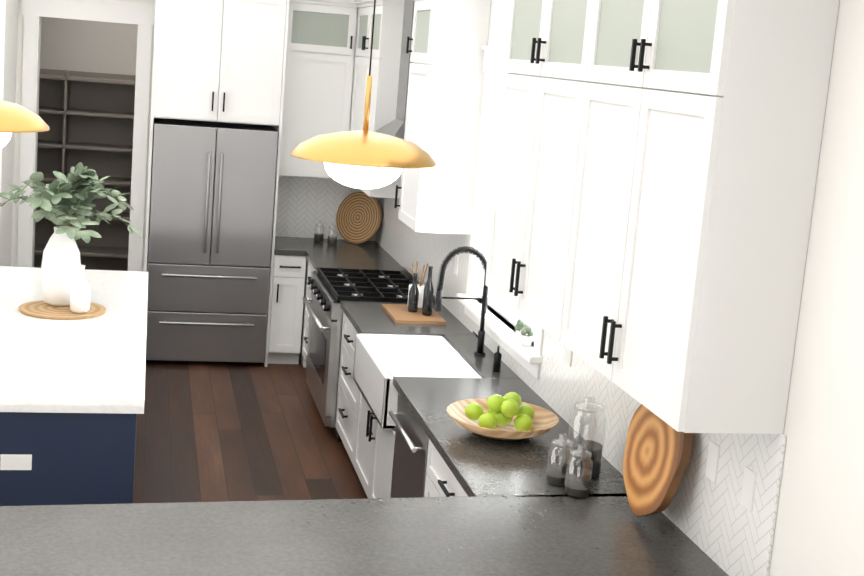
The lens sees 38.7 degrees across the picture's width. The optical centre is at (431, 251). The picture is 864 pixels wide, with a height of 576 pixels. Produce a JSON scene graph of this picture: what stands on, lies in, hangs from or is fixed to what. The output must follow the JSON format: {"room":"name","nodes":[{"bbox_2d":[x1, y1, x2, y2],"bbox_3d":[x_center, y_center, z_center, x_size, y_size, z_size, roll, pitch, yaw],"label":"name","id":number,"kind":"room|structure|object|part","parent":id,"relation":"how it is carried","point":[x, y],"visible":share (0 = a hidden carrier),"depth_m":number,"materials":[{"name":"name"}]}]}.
{"room":"kitchen","nodes":[
{"label":"kitchen","id":0,"kind":"room"},
{"bbox_2d":[0,0,11,265],"bbox_3d":[-5.924,-0.846,7.983,5.970,3.100,0.180,3,9,-13],"label":"wall","id":1,"kind":"structure","parent":0,"point":[5,5],"depth_m":8.67,"materials":[{"name":"white paint"}]},
{"bbox_2d":[4,0,270,271],"bbox_3d":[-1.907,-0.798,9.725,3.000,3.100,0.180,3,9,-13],"label":"wall","id":2,"kind":"structure","parent":0,"point":[66,44],"depth_m":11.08,"materials":[{"name":"white paint"}]},
{"bbox_2d":[152,0,287,127],"bbox_3d":[-1.605,-1.488,9.242,0.910,0.980,0.640,3,9,-13],"label":"upper cabinet","id":3,"kind":"object","parent":2,"relation":"attached to","point":[216,60],"depth_m":8.95,"materials":[{"name":"white wood"}]},
{"bbox_2d":[274,0,347,179],"bbox_3d":[-0.904,-1.265,9.567,0.576,1.350,0.394,3,9,-13],"label":"upper cabinet","id":4,"kind":"object","parent":2,"relation":"attached to","point":[317,52],"depth_m":9.42,"materials":[{"name":"white wood"}]},
{"bbox_2d":[133,358,367,502],"bbox_3d":[-3.513,1.565,4.334,9.680,0.120,15.100,3,9,-13],"label":"floor","id":5,"kind":"structure","parent":0,"point":[215,432],"depth_m":7.63,"materials":[{"name":"brown wood"}]},
{"bbox_2d":[0,414,136,505],"bbox_3d":[-1.874,0.859,6.295,0.704,0.918,2.735,3,9,-13],"label":"kitchen island","id":6,"kind":"object","parent":5,"relation":"on","point":[46,459],"depth_m":4.96,"materials":[{"name":"blue wood"}]},
{"bbox_2d":[0,266,147,413],"bbox_3d":[-1.990,0.368,6.190,1.080,0.060,2.780,3,9,-13],"label":"island countertop","id":7,"kind":"structure","parent":6,"relation":"on","point":[95,365],"depth_m":5.63,"materials":[{"name":"white stone"}]},
{"bbox_2d":[19,300,105,319],"bbox_3d":[-1.925,0.299,6.411,0.440,0.014,0.440,3,9,-13],"label":"tray","id":8,"kind":"object","parent":7,"relation":"on","point":[40,309],"visible":0.85,"depth_m":6.32,"materials":[{"name":"brown wood"}]},
{"bbox_2d":[0,162,141,306],"bbox_3d":[-1.913,-0.095,6.401,0.790,0.765,0.786,3,9,-13],"label":"vase","id":9,"kind":"object","parent":8,"relation":"on","point":[63,200],"visible":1,"depth_m":6.36,"materials":[{"name":"white ceramic"}]},
{"bbox_3d":[-1.902,-0.238,6.379,0.790,0.476,0.786,3,9,-13],"label":"stem","id":10,"kind":"part","parent":9,"relation":"part of","materials":[{"name":"green plant"}]},
{"bbox_2d":[70,265,90,312],"bbox_3d":[-1.808,0.190,6.324,0.104,0.245,0.104,3,9,-13],"label":"vase","id":11,"kind":"object","parent":8,"relation":"on","point":[80,295],"visible":1,"depth_m":6.29,"materials":[{"name":"white ceramic"}]},
{"bbox_2d":[34,68,135,270],"bbox_3d":[-2.802,-0.577,11.236,2.360,2.050,0.395,3,9,-13],"label":"pantry shelving","id":12,"kind":"object","parent":5,"relation":"on","point":[87,118],"visible":0.27,"depth_m":11.25,"materials":[{"name":"beige wood"}]},
{"bbox_2d":[146,118,277,362],"bbox_3d":[-1.706,-0.070,9.406,0.894,1.800,0.706,3,9,-13],"label":"fridge","id":13,"kind":"object","parent":5,"relation":"on","point":[211,214],"visible":0.94,"depth_m":9.12,"materials":[{"name":"silver metal"}]},
{"bbox_2d":[264,244,295,366],"bbox_3d":[-1.173,0.400,9.679,0.246,0.874,0.630,3,9,-13],"label":"base cabinet","id":14,"kind":"object","parent":5,"relation":"on","point":[282,279],"depth_m":9.37,"materials":[{"name":"white wood"}]},
{"bbox_2d":[272,236,303,255],"bbox_3d":[-1.140,-0.048,9.597,0.236,0.040,0.650,3,9,-13],"label":"countertop","id":15,"kind":"structure","parent":14,"relation":"on","point":[282,245],"depth_m":9.42,"materials":[{"name":"grey stone"}]},
{"bbox_2d":[296,236,403,271],"bbox_3d":[-0.627,0.035,9.332,0.650,0.040,1.410,3,9,-13],"label":"countertop","id":16,"kind":"structure","parent":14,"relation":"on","point":[370,255],"depth_m":9.26,"materials":[{"name":"grey stone"}]},
{"bbox_2d":[314,221,323,242],"bbox_3d":[-0.896,-0.163,9.763,0.080,0.170,0.080,3,9,-13],"label":"jar","id":17,"kind":"object","parent":16,"relation":"on","point":[318,238],"visible":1,"depth_m":9.74,"materials":[{"name":"clear glass"}]},
{"bbox_2d":[327,224,337,245],"bbox_3d":[-0.782,-0.139,9.668,0.080,0.170,0.080,3,9,-13],"label":"jar","id":18,"kind":"object","parent":16,"relation":"on","point":[331,240],"visible":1,"depth_m":9.65,"materials":[{"name":"clear glass"}]},
{"bbox_2d":[336,191,381,243],"bbox_3d":[-0.586,-0.274,9.824,0.420,0.416,0.111,10,11,31],"label":"wicker tray","id":19,"kind":"object","parent":16,"relation":"on","point":[358,218],"visible":0.9,"depth_m":9.81,"materials":[{"name":"brown wicker"}]},
{"bbox_2d":[335,312,359,461],"bbox_3d":[-0.188,0.854,7.330,0.630,0.874,0.791,3,9,-13],"label":"base cabinet","id":20,"kind":"object","parent":5,"relation":"on","point":[350,344],"depth_m":7.32,"materials":[{"name":"white wood"}]},
{"bbox_2d":[292,252,407,367],"bbox_3d":[-0.623,0.535,9.110,0.700,0.874,0.788,3,9,-13],"label":"base cabinet","id":21,"kind":"object","parent":5,"relation":"on","point":[300,312],"depth_m":9.38,"materials":[{"name":"white wood"}]},
{"bbox_2d":[303,267,435,441],"bbox_3d":[-0.463,0.652,8.200,0.729,0.955,1.040,3,9,-13],"label":"range","id":22,"kind":"object","parent":5,"relation":"on","point":[331,289],"visible":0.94,"depth_m":7.95,"materials":[{"name":"silver metal"}]},
{"bbox_2d":[389,393,428,497],"bbox_3d":[0.147,1.152,5.644,0.656,0.868,0.648,3,9,-13],"label":"dishwasher","id":23,"kind":"object","parent":5,"relation":"on","point":[409,472],"visible":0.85,"depth_m":5.54,"materials":[{"name":"silver metal"}]},
{"bbox_2d":[352,336,475,491],"bbox_3d":[0.001,1.003,6.489,0.630,0.874,1.080,3,9,-13],"label":"base cabinet","id":24,"kind":"object","parent":5,"relation":"on","point":[381,358],"depth_m":6.40,"materials":[{"name":"white wood"}]},
{"bbox_2d":[352,372,391,431],"bbox_3d":[-0.101,0.778,6.427,0.493,0.030,0.914,3,9,-13],"label":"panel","id":25,"kind":"structure","parent":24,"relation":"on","point":[377,412],"depth_m":6.27,"materials":[{"name":"white wood"}]},
{"bbox_2d":[340,301,625,491],"bbox_3d":[0.112,0.619,6.042,0.650,0.040,3.342,3,9,-13],"label":"countertop","id":26,"kind":"structure","parent":24,"relation":"on","point":[479,463],"depth_m":5.37,"materials":[{"name":"grey stone"}]},
{"bbox_2d":[382,304,445,324],"bbox_3d":[-0.112,0.369,7.303,0.300,0.018,0.450,3,9,-13],"label":"cutting board","id":27,"kind":"object","parent":26,"relation":"on","point":[398,313],"visible":0.86,"depth_m":7.20,"materials":[{"name":"brown wood"}]},
{"bbox_2d":[408,273,418,311],"bbox_3d":[-0.107,0.242,7.308,0.060,0.230,0.058,3,9,-13],"label":"bottle","id":28,"kind":"object","parent":27,"relation":"on","point":[413,299],"visible":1,"depth_m":7.29,"materials":[{"name":"black glass"}]},
{"bbox_2d":[408,262,427,308],"bbox_3d":[-0.085,0.202,7.441,0.110,0.271,0.110,3,9,-13],"label":"utensil crock","id":29,"kind":"object","parent":27,"relation":"on","point":[420,286],"visible":0.52,"depth_m":7.41,"materials":[{"name":"white ceramic"}]},
{"bbox_2d":[422,266,433,315],"bbox_3d":[-0.019,0.229,7.242,0.060,0.290,0.058,3,9,-13],"label":"bottle","id":30,"kind":"object","parent":27,"relation":"on","point":[427,299],"visible":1,"depth_m":7.22,"materials":[{"name":"black glass"}]},
{"bbox_2d":[352,333,483,430],"bbox_3d":[-0.092,0.665,6.409,0.493,0.260,0.914,3,9,-13],"label":"sink","id":31,"kind":"object","parent":26,"relation":"in","point":[379,358],"depth_m":6.38,"materials":[{"name":"white ceramic"}]},
{"bbox_2d":[434,245,490,356],"bbox_3d":[0.153,0.248,6.422,0.293,0.577,0.122,3,9,-13],"label":"faucet","id":32,"kind":"object","parent":26,"relation":"on","point":[479,352],"depth_m":6.39,"materials":[{"name":"black metal"}]},
{"bbox_2d":[493,346,501,371],"bbox_3d":[0.327,0.534,6.136,0.040,0.130,0.040,3,9,-13],"label":"soap dispenser","id":33,"kind":"object","parent":26,"relation":"on","point":[497,361],"visible":1,"depth_m":6.12,"materials":[{"name":"black metal"}]},
{"bbox_2d":[446,392,558,439],"bbox_3d":[0.293,0.674,5.103,0.470,0.172,0.470,3,9,-13],"label":"bowl","id":34,"kind":"object","parent":26,"relation":"on","point":[510,416],"visible":0.98,"depth_m":5.07,"materials":[{"name":"brown wood"}]},
{"bbox_2d":[546,433,574,486],"bbox_3d":[0.478,0.767,4.558,0.096,0.190,0.096,3,9,-13],"label":"jar","id":35,"kind":"object","parent":26,"relation":"on","point":[557,469],"visible":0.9,"depth_m":4.53,"materials":[{"name":"clear glass"}]},
{"bbox_2d":[566,397,606,478],"bbox_3d":[0.587,0.701,4.674,0.140,0.300,0.140,3,9,-13],"label":"jar","id":36,"kind":"object","parent":26,"relation":"on","point":[594,448],"visible":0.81,"depth_m":4.64,"materials":[{"name":"clear glass"}]},
{"bbox_2d":[425,444,463,491],"bbox_3d":[0.352,1.280,4.927,0.630,0.874,0.850,3,9,-13],"label":"base cabinet","id":37,"kind":"object","parent":5,"relation":"on","point":[438,478],"depth_m":5.03,"materials":[{"name":"white wood"}]},
{"bbox_2d":[0,492,731,575],"bbox_3d":[-0.495,0.962,3.574,2.918,0.040,1.342,3,9,-13],"label":"countertop","id":38,"kind":"structure","parent":37,"relation":"on","point":[435,533],"depth_m":3.90,"materials":[{"name":"grey stone"}]},
{"bbox_2d":[564,443,592,498],"bbox_3d":[0.533,0.788,4.449,0.096,0.190,0.096,3,9,-13],"label":"jar","id":39,"kind":"object","parent":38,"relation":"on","point":[577,483],"visible":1,"depth_m":4.42,"materials":[{"name":"clear glass"}]},
{"bbox_2d":[623,404,692,515],"bbox_3d":[0.773,0.694,4.264,0.123,0.436,0.438,3,9,-13],"label":"cutting board","id":40,"kind":"object","parent":38,"relation":"on","point":[657,453],"visible":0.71,"depth_m":4.22,"materials":[{"name":"brown wood"}]},
{"bbox_2d":[476,0,863,575],"bbox_3d":[0.455,-0.100,6.546,0.180,3.100,7.550,3,9,-13],"label":"wall","id":41,"kind":"structure","parent":0,"point":[818,530],"depth_m":3.36,"materials":[{"name":"white paint"}]},
{"bbox_2d":[17,0,543,378],"bbox_3d":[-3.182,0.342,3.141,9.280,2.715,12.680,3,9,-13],"label":"window trim","id":42,"kind":"structure","parent":41,"relation":"attached to","point":[496,329],"depth_m":9.26,"materials":[{"name":"white paint"}]},
{"bbox_2d":[515,319,525,341],"bbox_3d":[0.438,0.385,6.020,0.067,0.106,0.068,3,9,-13],"label":"potted plant","id":43,"kind":"object","parent":42,"relation":"on","point":[519,325],"visible":0.65,"depth_m":6.00,"materials":[{"name":"white ceramic"}]},
{"bbox_2d":[521,324,533,346],"bbox_3d":[0.460,0.402,5.924,0.067,0.106,0.068,3,9,-13],"label":"potted plant","id":44,"kind":"object","parent":42,"relation":"on","point":[527,332],"visible":1,"depth_m":5.90,"materials":[{"name":"white ceramic"}]},
{"bbox_2d":[336,0,371,191],"bbox_3d":[-0.423,-1.175,9.251,0.395,1.350,0.621,3,9,-13],"label":"upper cabinet","id":45,"kind":"object","parent":41,"relation":"attached to","point":[357,9],"depth_m":9.40,"materials":[{"name":"white wood"}]},
{"bbox_2d":[356,0,407,199],"bbox_3d":[-0.286,-1.091,8.788,0.330,1.350,0.598,3,9,-13],"label":"upper cabinet","id":46,"kind":"object","parent":41,"relation":"attached to","point":[388,22],"depth_m":8.48,"materials":[{"name":"white wood"}]},
{"bbox_2d":[375,0,414,172],"bbox_3d":[-0.174,-1.241,7.930,0.488,1.380,1.040,3,9,-13],"label":"range hood","id":47,"kind":"object","parent":41,"relation":"attached to","point":[395,127],"visible":0.12,"depth_m":7.81,"materials":[{"name":"silver metal"}]},
{"bbox_2d":[396,0,490,235],"bbox_3d":[0.062,-0.816,7.236,0.330,1.350,0.530,3,9,-13],"label":"upper cabinet","id":48,"kind":"object","parent":41,"relation":"attached to","point":[446,81],"depth_m":7.01,"materials":[{"name":"white wood"}]},
{"bbox_2d":[480,75,535,341],"bbox_3d":[0.477,-0.260,6.346,0.050,1.274,1.224,3,9,-13],"label":"window","id":49,"kind":"structure","parent":41,"relation":"in","point":[505,311],"depth_m":6.83,"materials":[{"name":"white paint"}]},
{"bbox_2d":[267,112,786,575],"bbox_3d":[-0.124,-0.098,6.671,0.886,1.136,6.698,3,9,-13],"label":"backsplash","id":50,"kind":"structure","parent":41,"relation":"attached to","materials":[{"name":"tile"}]},
{"bbox_2d":[482,0,583,339],"bbox_3d":[0.577,-0.430,4.945,0.330,1.390,1.131,3,9,-13],"label":"upper cabinet","id":51,"kind":"object","parent":41,"relation":"attached to","point":[543,36],"depth_m":4.95,"materials":[{"name":"white wood"}]},
{"bbox_2d":[548,0,838,439],"bbox_3d":[0.795,-0.258,3.974,0.330,1.390,1.130,3,9,-13],"label":"upper cabinet","id":52,"kind":"object","parent":41,"relation":"attached to","point":[654,180],"depth_m":3.53,"materials":[{"name":"white wood"}]},
{"bbox_3d":[-3.255,-1.619,3.827,9.680,0.150,15.100,3,9,-13],"label":"ceiling","id":53,"kind":"structure","parent":0,"visible":0},
{"bbox_2d":[0,99,49,148],"bbox_3d":[-1.057,-0.706,2.818,0.370,0.976,0.370,3,9,-13],"label":"pendant light","id":54,"kind":"object","parent":53,"relation":"hanging from","point":[16,118],"visible":1,"depth_m":2.83,"materials":[{"name":"gold metal"}]},
{"bbox_2d":[290,0,436,188],"bbox_3d":[-0.138,-0.653,3.034,0.370,1.001,0.370,3,9,-13],"label":"pendant light","id":55,"kind":"object","parent":53,"relation":"hanging from","point":[365,158],"visible":1,"depth_m":3.01,"materials":[{"name":"gold metal"}]}
]}

